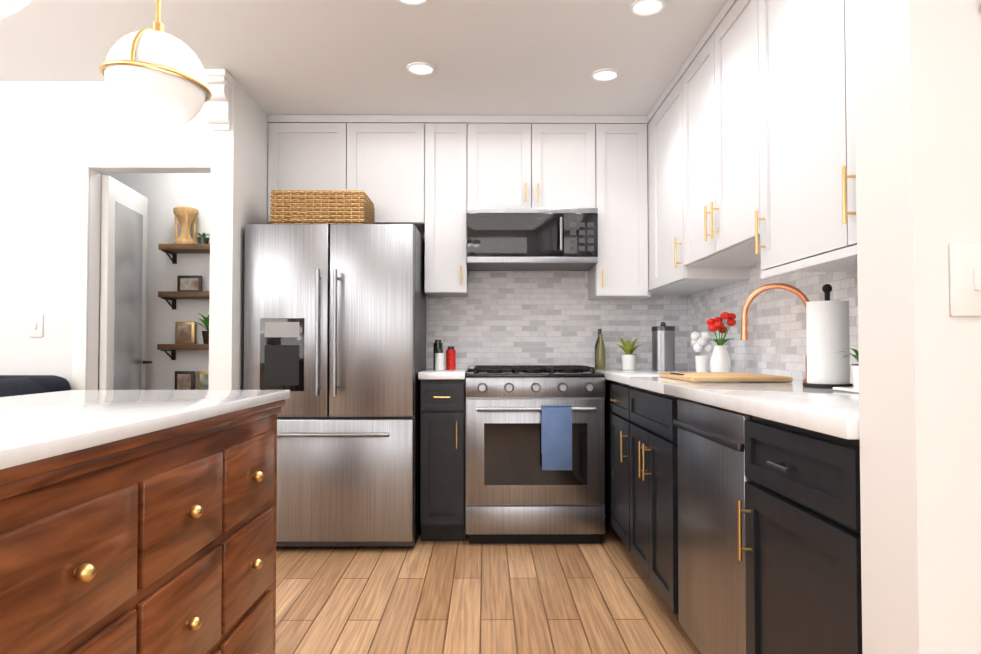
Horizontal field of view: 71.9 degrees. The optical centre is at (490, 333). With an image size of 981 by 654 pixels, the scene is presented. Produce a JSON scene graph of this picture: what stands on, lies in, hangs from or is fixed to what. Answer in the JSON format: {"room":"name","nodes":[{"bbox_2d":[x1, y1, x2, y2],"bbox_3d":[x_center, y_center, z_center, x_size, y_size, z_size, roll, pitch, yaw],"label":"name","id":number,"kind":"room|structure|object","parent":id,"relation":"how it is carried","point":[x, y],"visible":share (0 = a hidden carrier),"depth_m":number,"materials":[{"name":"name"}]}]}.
{"room":"kitchen","nodes":[
{"label":"kitchen","id":0,"kind":"room"},
{"bbox_2d":[0,81,210,389],"bbox_3d":[-2.990,-0.078,3.504,3.130,2.440,0.100,0,-1,0],"label":"wall","id":1,"kind":"structure","parent":0,"point":[49,130],"depth_m":3.48,"materials":[{"name":"white paint"}]},
{"bbox_2d":[29,315,42,336],"bbox_3d":[-2.320,-0.037,3.450,0.070,0.115,0.015,0,-1,0],"label":"switch plate","id":2,"kind":"object","parent":1,"relation":"attached to","point":[35,325],"visible":1,"depth_m":3.45,"materials":[{"name":"white plastic"}]},
{"bbox_2d":[99,175,151,389],"bbox_3d":[-2.072,0.154,3.833,0.105,1.968,0.555,0,-1,0],"label":"door","id":3,"kind":"structure","parent":1,"relation":"in","point":[123,294],"depth_m":3.76,"materials":[{"name":"white"}]},
{"bbox_2d":[72,154,210,389],"bbox_3d":[-1.778,0.112,3.501,0.703,2.060,0.115,0,-1,0],"label":"trim","id":4,"kind":"structure","parent":1,"relation":"attached to","point":[84,163],"depth_m":3.46,"materials":[{"name":"white wood"}]},
{"bbox_2d":[209,80,267,389],"bbox_3d":[-1.370,-0.070,3.856,0.115,2.440,0.860,0,-1,0],"label":"wall","id":5,"kind":"structure","parent":0,"point":[239,179],"depth_m":3.45,"materials":[{"name":"white paint"}]},
{"bbox_2d":[204,69,234,130],"bbox_3d":[-1.366,-1.165,3.385,0.125,0.268,0.130,0,-1,0],"label":"corbel","id":6,"kind":"object","parent":5,"relation":"attached to","point":[220,83],"visible":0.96,"depth_m":3.39,"materials":[{"name":"white wood"}]},
{"bbox_2d":[98,173,605,516],"bbox_3d":[-0.851,-0.058,4.340,4.420,2.440,0.100,0,-1,0],"label":"wall","id":7,"kind":"structure","parent":0,"point":[165,194],"depth_m":4.29,"materials":[{"name":"white paint"}]},
{"bbox_2d":[157,344,208,359],"bbox_3d":[-1.735,0.118,4.188,0.570,0.100,0.178,0,-1,0],"label":"shelf","id":8,"kind":"object","parent":7,"relation":"attached to","point":[172,348],"visible":0.52,"depth_m":4.10,"materials":[{"name":"brown wood"}]},
{"bbox_2d":[175,313,208,343],"bbox_3d":[-1.738,-0.032,4.207,0.475,0.200,0.258,0,-1,0],"label":"decor","id":9,"kind":"object","parent":8,"relation":"on","point":[184,332],"visible":0.35,"depth_m":4.24,"materials":[{"name":"brown"}]},
{"bbox_2d":[158,291,208,308],"bbox_3d":[-1.735,-0.202,4.196,0.570,0.100,0.178,0,-1,0],"label":"shelf","id":10,"kind":"object","parent":7,"relation":"attached to","point":[173,296],"visible":0.44,"depth_m":4.11,"materials":[{"name":"brown wood"}]},
{"bbox_2d":[177,276,201,290],"bbox_3d":[-1.733,-0.357,4.225,0.465,0.210,0.070,0,-1,0],"label":"decor","id":11,"kind":"object","parent":10,"relation":"on","point":[189,283],"visible":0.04,"depth_m":4.25,"materials":[{"name":"brown"}]},
{"bbox_2d":[158,244,209,263],"bbox_3d":[-1.735,-0.491,4.202,0.570,0.100,0.178,0,-1,0],"label":"shelf","id":12,"kind":"object","parent":7,"relation":"attached to","point":[173,249],"visible":0.5,"depth_m":4.12,"materials":[{"name":"brown wood"}]},
{"bbox_2d":[173,206,208,243],"bbox_3d":[-1.719,-0.662,4.208,0.497,0.240,0.144,0,-1,0],"label":"decor","id":13,"kind":"object","parent":12,"relation":"on","point":[186,216],"visible":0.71,"depth_m":4.17,"materials":[{"name":"beige wood"}]},
{"bbox_2d":[427,270,687,368],"bbox_3d":[0.428,-0.274,4.300,1.658,1.000,0.008,0,-1,0],"label":"wall","id":14,"kind":"structure","parent":7,"relation":"attached to","point":[526,318],"depth_m":4.29,"materials":[{"name":"tile"}]},
{"bbox_3d":[-1.735,0.428,4.181,0.570,0.100,0.178,0,-1,0],"label":"shelf","id":15,"kind":"object","parent":7,"relation":"attached to","visible":0},
{"bbox_2d":[175,371,208,389],"bbox_3d":[-1.730,0.275,4.193,0.490,0.205,0.105,0,-1,0],"label":"decor","id":16,"kind":"object","parent":15,"relation":"on","point":[184,380],"visible":0.23,"depth_m":4.23,"materials":[{"name":"brown"}]},
{"bbox_2d":[0,0,726,115],"bbox_3d":[-1.184,-1.392,0.848,6.900,0.060,7.700,0,-1,0],"label":"ceiling","id":17,"kind":"structure","parent":0,"point":[357,57],"depth_m":3.11,"materials":[{"name":"white paint"}]},
{"bbox_2d":[0,0,31,18],"bbox_3d":[-0.932,-0.956,1.190,0.274,0.794,0.284,0,-1,0],"label":"pendant light","id":18,"kind":"object","parent":17,"relation":"hanging from","point":[9,7],"visible":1,"depth_m":1.22,"materials":[{"name":"white glass"}]},
{"bbox_2d":[99,0,211,128],"bbox_3d":[-0.938,-0.958,1.910,0.283,0.754,0.285,0,-1,0],"label":"pendant light","id":19,"kind":"object","parent":17,"relation":"hanging from","point":[155,76],"visible":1,"depth_m":1.82,"materials":[{"name":"white glass"}]},
{"bbox_2d":[268,115,427,223],"bbox_3d":[-0.851,-0.962,4.144,0.922,0.638,0.326,0,-1,0],"label":"upper cabinet","id":20,"kind":"object","parent":17,"relation":"hanging from","point":[385,157],"depth_m":3.99,"materials":[{"name":"white wood"}]},
{"bbox_2d":[397,0,427,4],"bbox_3d":[-0.308,-1.315,2.634,0.138,0.016,0.138,0,-1,0],"label":"recessed light","id":21,"kind":"object","parent":17,"relation":"in","point":[412,2],"visible":0.98,"depth_m":2.68,"materials":[{"name":"white"}]},
{"bbox_2d":[407,62,434,74],"bbox_3d":[-0.343,-1.299,3.323,0.138,0.016,0.138,0,-1,0],"label":"recessed light","id":22,"kind":"object","parent":17,"relation":"in","point":[419,68],"visible":0.96,"depth_m":3.32,"materials":[{"name":"white"}]},
{"bbox_2d":[414,115,479,296],"bbox_3d":[-0.265,-0.757,4.144,0.366,1.048,0.326,0,-1,0],"label":"upper cabinet","id":23,"kind":"object","parent":17,"relation":"hanging from","point":[453,140],"depth_m":3.99,"materials":[{"name":"white wood"}]},
{"bbox_2d":[480,115,599,211],"bbox_3d":[0.240,-0.999,4.153,0.760,0.563,0.326,0,-1,0],"label":"upper cabinet","id":24,"kind":"object","parent":17,"relation":"hanging from","point":[527,161],"depth_m":4.00,"materials":[{"name":"white wood"}]},
{"bbox_2d":[467,208,597,270],"bbox_3d":[0.240,-0.558,4.078,0.754,0.317,0.452,0,-1,0],"label":"microwave","id":25,"kind":"object","parent":24,"relation":"attached to","point":[532,239],"visible":1,"depth_m":3.89,"materials":[{"name":"grey metal"}]},
{"bbox_2d":[591,69,618,80],"bbox_3d":[0.576,-1.297,3.400,0.138,0.016,0.138,0,-1,0],"label":"recessed light","id":26,"kind":"object","parent":17,"relation":"in","point":[605,75],"visible":0.96,"depth_m":3.39,"materials":[{"name":"white"}]},
{"bbox_2d":[588,116,655,299],"bbox_3d":[0.785,-0.746,4.151,0.330,1.068,0.326,0,-1,0],"label":"upper cabinet","id":27,"kind":"object","parent":17,"relation":"hanging from","point":[613,277],"depth_m":4.00,"materials":[{"name":"white wood"}]},
{"bbox_2d":[630,0,664,15],"bbox_3d":[0.631,-1.313,2.721,0.138,0.016,0.138,0,-1,0],"label":"recessed light","id":28,"kind":"object","parent":17,"relation":"in","point":[644,7],"visible":1,"depth_m":2.72,"materials":[{"name":"white"}]},
{"bbox_2d":[652,75,747,291],"bbox_3d":[1.097,-0.775,3.563,0.326,1.038,0.670,0,-1,0],"label":"upper cabinet","id":29,"kind":"object","parent":17,"relation":"hanging from","point":[665,278],"depth_m":3.63,"materials":[{"name":"white wood"}]},
{"bbox_2d":[676,0,747,271],"bbox_3d":[1.103,-0.822,2.869,0.326,0.978,0.973,0,-1,0],"label":"upper cabinet","id":30,"kind":"object","parent":17,"relation":"hanging from","point":[730,158],"depth_m":2.87,"materials":[{"name":"white wood"}]},
{"bbox_2d":[744,0,856,278],"bbox_3d":[1.109,-0.775,2.096,0.326,1.108,0.696,0,-1,0],"label":"upper cabinet","id":31,"kind":"object","parent":17,"relation":"hanging from","point":[784,39],"depth_m":2.19,"materials":[{"name":"white wood"}]},
{"bbox_2d":[824,0,856,255],"bbox_3d":[1.113,-0.788,1.560,0.326,1.108,0.628,0,-1,0],"label":"upper cabinet","id":32,"kind":"object","parent":17,"relation":"hanging from","point":[839,50],"depth_m":1.83,"materials":[{"name":"white wood"}]},
{"bbox_2d":[275,517,700,653],"bbox_3d":[-1.184,1.108,0.788,6.900,0.060,7.700,0,-1,0],"label":"floor","id":33,"kind":"structure","parent":0,"point":[454,597],"depth_m":2.84,"materials":[{"name":"brown wood"}]},
{"bbox_2d":[0,375,70,396],"bbox_3d":[-3.041,0.665,2.976,1.950,0.930,0.840,0,-1,0],"label":"sofa","id":34,"kind":"object","parent":33,"relation":"on","point":[13,385],"visible":0.15,"depth_m":3.16,"materials":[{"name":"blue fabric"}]},
{"bbox_2d":[0,390,289,653],"bbox_3d":[-0.930,0.624,1.380,0.667,0.935,1.354,0,-1,0],"label":"kitchen island","id":35,"kind":"object","parent":33,"relation":"on","point":[137,521],"visible":1,"depth_m":1.25,"materials":[{"name":"brown wood"}]},
{"bbox_2d":[243,224,425,546],"bbox_3d":[-0.848,0.290,3.856,0.890,1.720,0.791,0,-1,0],"label":"fridge","id":36,"kind":"object","parent":33,"relation":"on","point":[335,329],"visible":0.81,"depth_m":3.52,"materials":[{"name":"grey metal"}]},
{"bbox_2d":[270,190,374,224],"bbox_3d":[-0.917,-0.664,3.741,0.497,0.179,0.346,0,-1,0],"label":"basket","id":37,"kind":"object","parent":36,"relation":"on","point":[329,207],"visible":0.9,"depth_m":3.58,"materials":[{"name":"wicker"}]},
{"bbox_2d":[420,381,465,540],"bbox_3d":[-0.264,0.709,3.964,0.240,0.890,0.616,0,-1,0],"label":"base cabinet","id":38,"kind":"object","parent":33,"relation":"on","point":[442,403],"depth_m":3.66,"materials":[{"name":"black wood"}]},
{"bbox_2d":[418,369,467,380],"bbox_3d":[-0.267,0.238,3.965,0.253,0.040,0.636,0,-1,0],"label":"countertop","id":39,"kind":"structure","parent":38,"relation":"on","point":[428,374],"depth_m":3.65,"materials":[{"name":"white stone"}]},
{"bbox_2d":[433,340,442,347],"bbox_3d":[-0.320,0.131,4.119,0.055,0.180,0.055,0,-1,-12],"label":"spice jar","id":40,"kind":"object","parent":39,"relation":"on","point":[437,344],"depth_m":4.10,"materials":[{"name":"green"}]},
{"bbox_2d":[433,348,446,369],"bbox_3d":[-0.298,0.157,3.969,0.055,0.120,0.055,0,-1,-12],"label":"spice jar","id":41,"kind":"object","parent":39,"relation":"on","point":[438,358],"depth_m":3.95,"materials":[{"name":"white"}]},
{"bbox_2d":[447,346,455,369],"bbox_3d":[-0.239,0.150,4.090,0.055,0.140,0.055,0,-1,-12],"label":"spice jar","id":42,"kind":"object","parent":39,"relation":"on","point":[451,353],"depth_m":4.07,"materials":[{"name":"red"}]},
{"bbox_2d":[466,365,604,543],"bbox_3d":[0.241,0.673,3.922,0.754,0.958,0.697,0,-1,0],"label":"range","id":43,"kind":"object","parent":33,"relation":"on","point":[516,493],"visible":1,"depth_m":3.64,"materials":[{"name":"silver metal"}]},
{"bbox_2d":[541,405,571,469],"bbox_3d":[0.350,0.553,3.588,0.160,0.342,0.046,0,-1,0],"label":"hanging towel","id":44,"kind":"object","parent":43,"relation":"hanging from","point":[556,436],"visible":0.96,"depth_m":3.56,"materials":[{"name":"blue fabric"}]},
{"bbox_2d":[605,381,605,514],"bbox_3d":[0.950,0.708,3.935,0.616,0.890,0.691,0,-1,0],"label":"base cabinet","id":45,"kind":"object","parent":33,"relation":"on","point":[605,381],"depth_m":3.91,"materials":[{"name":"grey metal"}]},
{"bbox_2d":[606,381,621,540],"bbox_3d":[0.955,0.694,3.368,0.616,0.890,0.555,0,-1,0],"label":"base cabinet","id":46,"kind":"object","parent":33,"relation":"on","point":[613,390],"depth_m":3.57,"materials":[{"name":"black wood"}]},
{"bbox_2d":[622,385,737,617],"bbox_3d":[0.959,0.681,2.799,0.616,0.890,0.842,0,-1,0],"label":"base cabinet","id":47,"kind":"object","parent":33,"relation":"on","point":[649,434],"depth_m":2.73,"materials":[{"name":"black wood"}]},
{"bbox_2d":[673,399,751,653],"bbox_3d":[0.950,0.664,2.066,0.612,0.888,0.620,0,-1,0],"label":"dishwasher","id":48,"kind":"object","parent":33,"relation":"on","point":[712,478],"visible":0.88,"depth_m":2.02,"materials":[{"name":"grey metal"}]},
{"bbox_2d":[738,417,861,653],"bbox_3d":[0.969,0.649,1.482,0.616,0.890,0.542,0,-1,0],"label":"base cabinet","id":49,"kind":"object","parent":33,"relation":"on","point":[802,512],"depth_m":1.45,"materials":[{"name":"black wood"}]},
{"bbox_2d":[588,369,858,440],"bbox_3d":[0.949,0.209,2.757,0.636,0.040,3.071,0,-1,0],"label":"countertop","id":50,"kind":"structure","parent":49,"relation":"on","point":[828,412],"depth_m":1.79,"materials":[{"name":"white stone"}]},
{"bbox_2d":[595,333,604,369],"bbox_3d":[0.671,0.114,4.108,0.053,0.213,0.053,0,-1,-12],"label":"bottle","id":51,"kind":"object","parent":50,"relation":"on","point":[599,355],"depth_m":4.09,"materials":[{"name":"green glass"}]},
{"bbox_2d":[616,337,641,369],"bbox_3d":[0.842,0.118,4.110,0.146,0.205,0.207,0,-1,0],"label":"plant","id":52,"kind":"object","parent":50,"relation":"on","point":[628,359],"visible":1,"depth_m":4.08,"materials":[{"name":"green plant"}]},
{"bbox_2d":[651,322,674,370],"bbox_3d":[1.012,0.075,3.961,0.134,0.283,0.134,0,-1,0],"label":"steel canister","id":53,"kind":"object","parent":50,"relation":"on","point":[663,346],"visible":0.98,"depth_m":3.90,"materials":[{"name":"silver metal"}]},
{"bbox_2d":[691,331,712,371],"bbox_3d":[1.095,0.099,3.501,0.118,0.214,0.115,0,-1,0],"label":"bouquet","id":54,"kind":"object","parent":50,"relation":"on","point":[701,361],"visible":1,"depth_m":3.47,"materials":[{"name":"white ceramic"}]},
{"bbox_2d":[701,312,735,371],"bbox_3d":[1.082,0.050,3.203,0.176,0.297,0.180,0,-1,0],"label":"flower vase","id":55,"kind":"object","parent":50,"relation":"on","point":[720,359],"visible":0.94,"depth_m":3.17,"materials":[{"name":"white ceramic"}]},
{"bbox_2d":[659,372,792,381],"bbox_3d":[0.936,0.176,2.757,0.370,0.024,0.500,0,-1,0],"label":"board","id":56,"kind":"object","parent":50,"relation":"on","point":[718,377],"visible":0.98,"depth_m":2.54,"materials":[{"name":"brown wood"}]},
{"bbox_2d":[740,283,809,381],"bbox_3d":[1.095,-0.004,2.546,0.250,0.375,0.182,0,-1,0],"label":"faucet","id":57,"kind":"object","parent":50,"relation":"on","point":[753,295],"visible":0.67,"depth_m":2.59,"materials":[{"name":"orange metal"}]},
{"bbox_2d":[803,284,852,388],"bbox_3d":[1.085,0.008,2.178,0.150,0.333,0.150,0,-1,0],"label":"paper towel","id":58,"kind":"object","parent":50,"relation":"on","point":[827,337],"visible":0.96,"depth_m":2.13,"materials":[{"name":"white paper"}]},
{"bbox_2d":[833,348,858,392],"bbox_3d":[1.096,0.106,1.929,0.158,0.126,0.247,0,-1,0],"label":"pots","id":59,"kind":"object","parent":50,"relation":"on","point":[854,369],"visible":0.19,"depth_m":1.97,"materials":[{"name":"white ceramic"}]},
{"bbox_2d":[854,0,980,653],"bbox_3d":[1.463,-0.134,1.149,1.600,2.440,0.160,0,-1,0],"label":"wall","id":60,"kind":"structure","parent":0,"point":[918,120],"depth_m":1.07,"materials":[{"name":"white paint"}]},
{"bbox_2d":[949,243,980,315],"bbox_3d":[0.759,-0.084,1.053,0.080,0.115,0.015,0,-1,0],"label":"switch plate","id":61,"kind":"object","parent":60,"relation":"attached to","point":[965,276],"visible":1,"depth_m":1.05,"materials":[{"name":"white plastic"}]},
{"bbox_3d":[1.321,-0.096,2.767,0.100,2.440,3.080,0,-1,0],"label":"wall","id":62,"kind":"structure","parent":0,"visible":0},
{"bbox_2d":[687,263,858,383],"bbox_3d":[1.266,-0.091,2.763,0.008,0.560,3.063,0,-1,0],"label":"wall","id":63,"kind":"structure","parent":62,"relation":"attached to","point":[775,343],"depth_m":3.04,"materials":[{"name":"tile"}]}
]}

